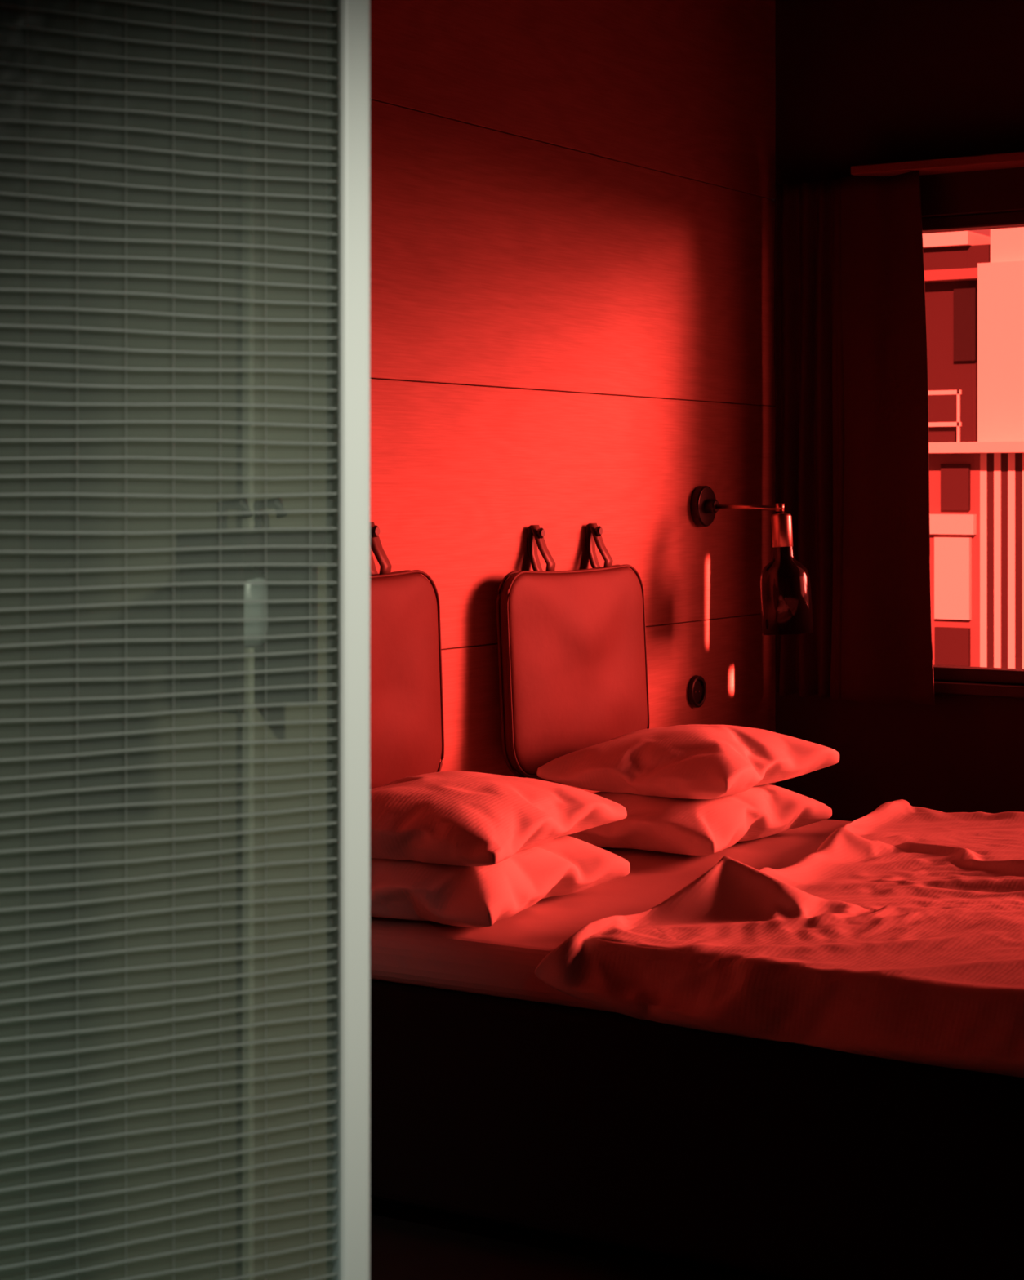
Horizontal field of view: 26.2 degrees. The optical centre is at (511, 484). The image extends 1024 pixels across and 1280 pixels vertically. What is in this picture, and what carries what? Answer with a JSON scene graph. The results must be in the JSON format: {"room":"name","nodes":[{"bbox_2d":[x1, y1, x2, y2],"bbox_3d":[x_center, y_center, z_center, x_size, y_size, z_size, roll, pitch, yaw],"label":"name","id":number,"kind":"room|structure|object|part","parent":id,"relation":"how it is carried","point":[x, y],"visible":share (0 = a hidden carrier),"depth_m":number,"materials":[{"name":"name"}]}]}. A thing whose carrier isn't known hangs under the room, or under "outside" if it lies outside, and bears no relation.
{"room":"hotel bedroom","nodes":[
{"label":"hotel bedroom","id":0,"kind":"room"},
{"bbox_2d":[0,0,326,1279],"bbox_3d":[0.392,-0.050,1.549,4.200,2.700,0.149,0,0,32],"label":"wall entry","id":1,"kind":"structure","parent":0,"point":[38,19],"depth_m":1.92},
{"bbox_2d":[241,0,254,1279],"bbox_3d":[-0.221,0.175,1.846,0.010,2.250,0.007,0,0,32],"label":"blind wand","id":2,"kind":"structure","parent":1,"relation":"attached to","point":[247,6],"depth_m":1.84,"materials":[{"name":"grey"}]},
{"bbox_2d":[176,497,326,714],"bbox_3d":[-0.206,0.095,1.802,0.072,0.170,0.130,0,0,32],"label":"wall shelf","id":3,"kind":"object","parent":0,"point":[202,611],"depth_m":1.76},
{"bbox_2d":[369,0,775,792],"bbox_3d":[-1.019,-0.050,3.356,0.120,2.700,6.570,0,0,32],"label":"wall","id":4,"kind":"structure","parent":0,"point":[572,202],"depth_m":5.07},
{"bbox_2d":[369,521,444,789],"bbox_3d":[-0.317,0.344,4.255,0.097,0.541,0.590,0,0,32],"label":"cushion","id":5,"kind":"object","parent":4,"relation":"attached to","point":[406,726],"visible":0.34,"depth_m":4.36,"materials":[{"name":"beige leather"}]},
{"bbox_3d":[-0.280,0.092,4.373,0.033,0.024,0.024,0,0,32],"label":"knob","id":6,"kind":"part","parent":5,"relation":"part of","materials":[{"name":"black metal"}]},
{"bbox_2d":[496,523,648,777],"bbox_3d":[0.139,0.362,4.969,0.099,0.546,0.605,0,0,32],"label":"cushion","id":7,"kind":"object","parent":4,"relation":"attached to","point":[572,663],"visible":0.89,"depth_m":4.89,"materials":[{"name":"beige leather"}]},
{"bbox_3d":[0.056,0.107,4.900,0.033,0.024,0.024,0,0,32],"label":"knob","id":8,"kind":"part","parent":7,"relation":"part of","materials":[{"name":"black metal"}]},
{"bbox_3d":[0.192,0.107,5.115,0.033,0.024,0.024,0,0,32],"label":"knob","id":9,"kind":"part","parent":7,"relation":"part of","materials":[{"name":"black metal"}]},
{"bbox_3d":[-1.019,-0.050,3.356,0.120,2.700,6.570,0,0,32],"label":"headboard","id":10,"kind":"part","parent":4,"relation":"part of","materials":[{"name":"brown wood"}]},
{"bbox_2d":[687,675,706,707],"bbox_3d":[0.468,0.522,5.568,0.014,0.082,0.082,0,0,32],"label":"wall socket","id":11,"kind":"object","parent":4,"relation":"attached to","point":[696,688],"depth_m":5.57,"materials":[{"name":"plastic"}]},
{"bbox_2d":[689,485,813,635],"bbox_3d":[0.606,0.187,5.509,0.310,0.370,0.128,0,0,32],"label":"wall lamp","id":12,"kind":"object","parent":4,"relation":"attached to","point":[784,586],"depth_m":5.43,"materials":[{"name":"metal"}]},
{"bbox_2d":[369,1197,786,1279],"bbox_3d":[0.753,1.350,2.229,4.320,0.100,6.570,0,0,32],"label":"floor","id":13,"kind":"structure","parent":0,"point":[407,1242],"depth_m":3.71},
{"bbox_2d":[326,0,369,1279],"bbox_3d":[-0.495,0.220,1.275,0.912,2.140,0.032,0,0,-30],"label":"frame","id":14,"kind":"object","parent":13,"relation":"on","point":[351,399],"visible":0.94,"depth_m":1.49,"materials":[{"name":"white metal"}]},
{"bbox_2d":[0,0,337,1279],"bbox_3d":[-0.484,0.205,1.274,0.848,2.010,0.003,0,0,-30],"label":"window blind","id":15,"kind":"object","parent":14,"relation":"attached to","point":[126,2],"visible":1,"depth_m":1.44,"materials":[{"name":"grey metal"}]},
{"bbox_2d":[369,819,1023,1279],"bbox_3d":[0.805,1.034,4.115,2.053,0.532,1.686,0,0,32],"label":"bed","id":16,"kind":"object","parent":13,"relation":"on","point":[499,1094],"visible":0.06,"depth_m":3.55,"materials":[{"name":"black fabric"}]},
{"bbox_2d":[369,835,630,927],"bbox_3d":[-0.102,0.705,4.030,0.457,0.123,0.562,0,0,27],"label":"pillow","id":17,"kind":"object","parent":16,"relation":"on","point":[466,896],"visible":0.55,"depth_m":3.82,"materials":[{"name":"white fabric"}]},
{"bbox_2d":[369,771,626,866],"bbox_3d":[-0.114,0.596,4.024,0.469,0.130,0.568,0,0,26],"label":"pillow","id":18,"kind":"object","parent":17,"relation":"on","point":[451,818],"visible":0.83,"depth_m":3.85,"materials":[{"name":"white fabric"}]},
{"bbox_3d":[0.807,0.813,4.114,2.048,0.090,1.686,0,0,32],"label":"mattress","id":19,"kind":"part","parent":16,"relation":"part of","materials":[{"name":"beige fabric"}]},
{"bbox_2d":[565,784,831,855],"bbox_3d":[0.366,0.706,4.761,0.468,0.123,0.573,0,0,34],"label":"pillow","id":20,"kind":"object","parent":16,"relation":"on","point":[683,826],"visible":0.65,"depth_m":4.56,"materials":[{"name":"white fabric"}]},
{"bbox_2d":[536,724,839,799],"bbox_3d":[0.392,0.592,4.804,0.469,0.135,0.578,0,0,31],"label":"pillow","id":21,"kind":"object","parent":20,"relation":"on","point":[691,761],"visible":1,"depth_m":4.64,"materials":[{"name":"white fabric"}]},
{"bbox_2d":[533,799,1023,1077],"bbox_3d":[1.083,0.750,3.944,1.499,0.204,1.821,0,0,32],"label":"duvet","id":22,"kind":"object","parent":16,"relation":"on","point":[900,937],"visible":1,"depth_m":3.52,"materials":[{"name":"white fabric"}]},
{"bbox_2d":[775,0,1023,821],"bbox_3d":[2.526,-0.050,4.905,4.200,2.700,0.150,0,0,32],"label":"wall","id":23,"kind":"structure","parent":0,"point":[858,82],"depth_m":5.78,"materials":[{"name":"paint"}]},
{"bbox_2d":[773,151,1023,706],"bbox_3d":[2.300,-0.130,4.889,3.765,1.397,0.120,0,0,32],"label":"curtain","id":24,"kind":"object","parent":23,"relation":"hanging from","point":[851,354],"visible":0.96,"depth_m":5.72,"materials":[{"name":"black fabric"}]},
{"bbox_3d":[0.788,-0.122,5.820,0.216,1.363,0.047,0,0,32],"label":"gathered panel","id":25,"kind":"part","parent":24,"relation":"part of","materials":[{"name":"grey fabric"}]},
{"bbox_3d":[0.953,-0.117,5.694,0.297,1.373,0.031,0,0,32],"label":"flat panel","id":26,"kind":"part","parent":24,"relation":"part of","materials":[{"name":"grey fabric"}]},
{"bbox_2d":[919,167,1023,216],"bbox_3d":[2.213,-0.752,5.009,3.240,0.105,0.012,0,0,32],"label":"roller blind","id":27,"kind":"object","parent":23,"relation":"attached to","point":[997,189],"depth_m":5.66,"materials":[{"name":"grey fabric"}]},
{"bbox_2d":[921,210,1023,684],"bbox_3d":[2.233,-0.095,5.068,3.170,1.210,0.070,0,0,32],"label":"frame","id":28,"kind":"object","parent":23,"relation":"attached to","point":[1015,218],"visible":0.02,"depth_m":5.69,"materials":[{"name":"grey metal"}]},
{"bbox_2d":[921,225,1023,670],"bbox_3d":[2.233,-0.095,5.068,3.150,1.190,0.001,0,0,32],"label":"window","id":29,"kind":"structure","parent":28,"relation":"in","point":[974,277],"depth_m":5.72,"materials":[{"name":"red glass"}]},
{"bbox_2d":[933,680,1023,698],"bbox_3d":[2.201,0.525,5.018,3.230,0.030,0.050,0,0,32],"label":"sill","id":30,"kind":"structure","parent":23,"relation":"attached to","point":[975,689],"depth_m":5.63,"materials":[{"name":"grey"}]}
]}

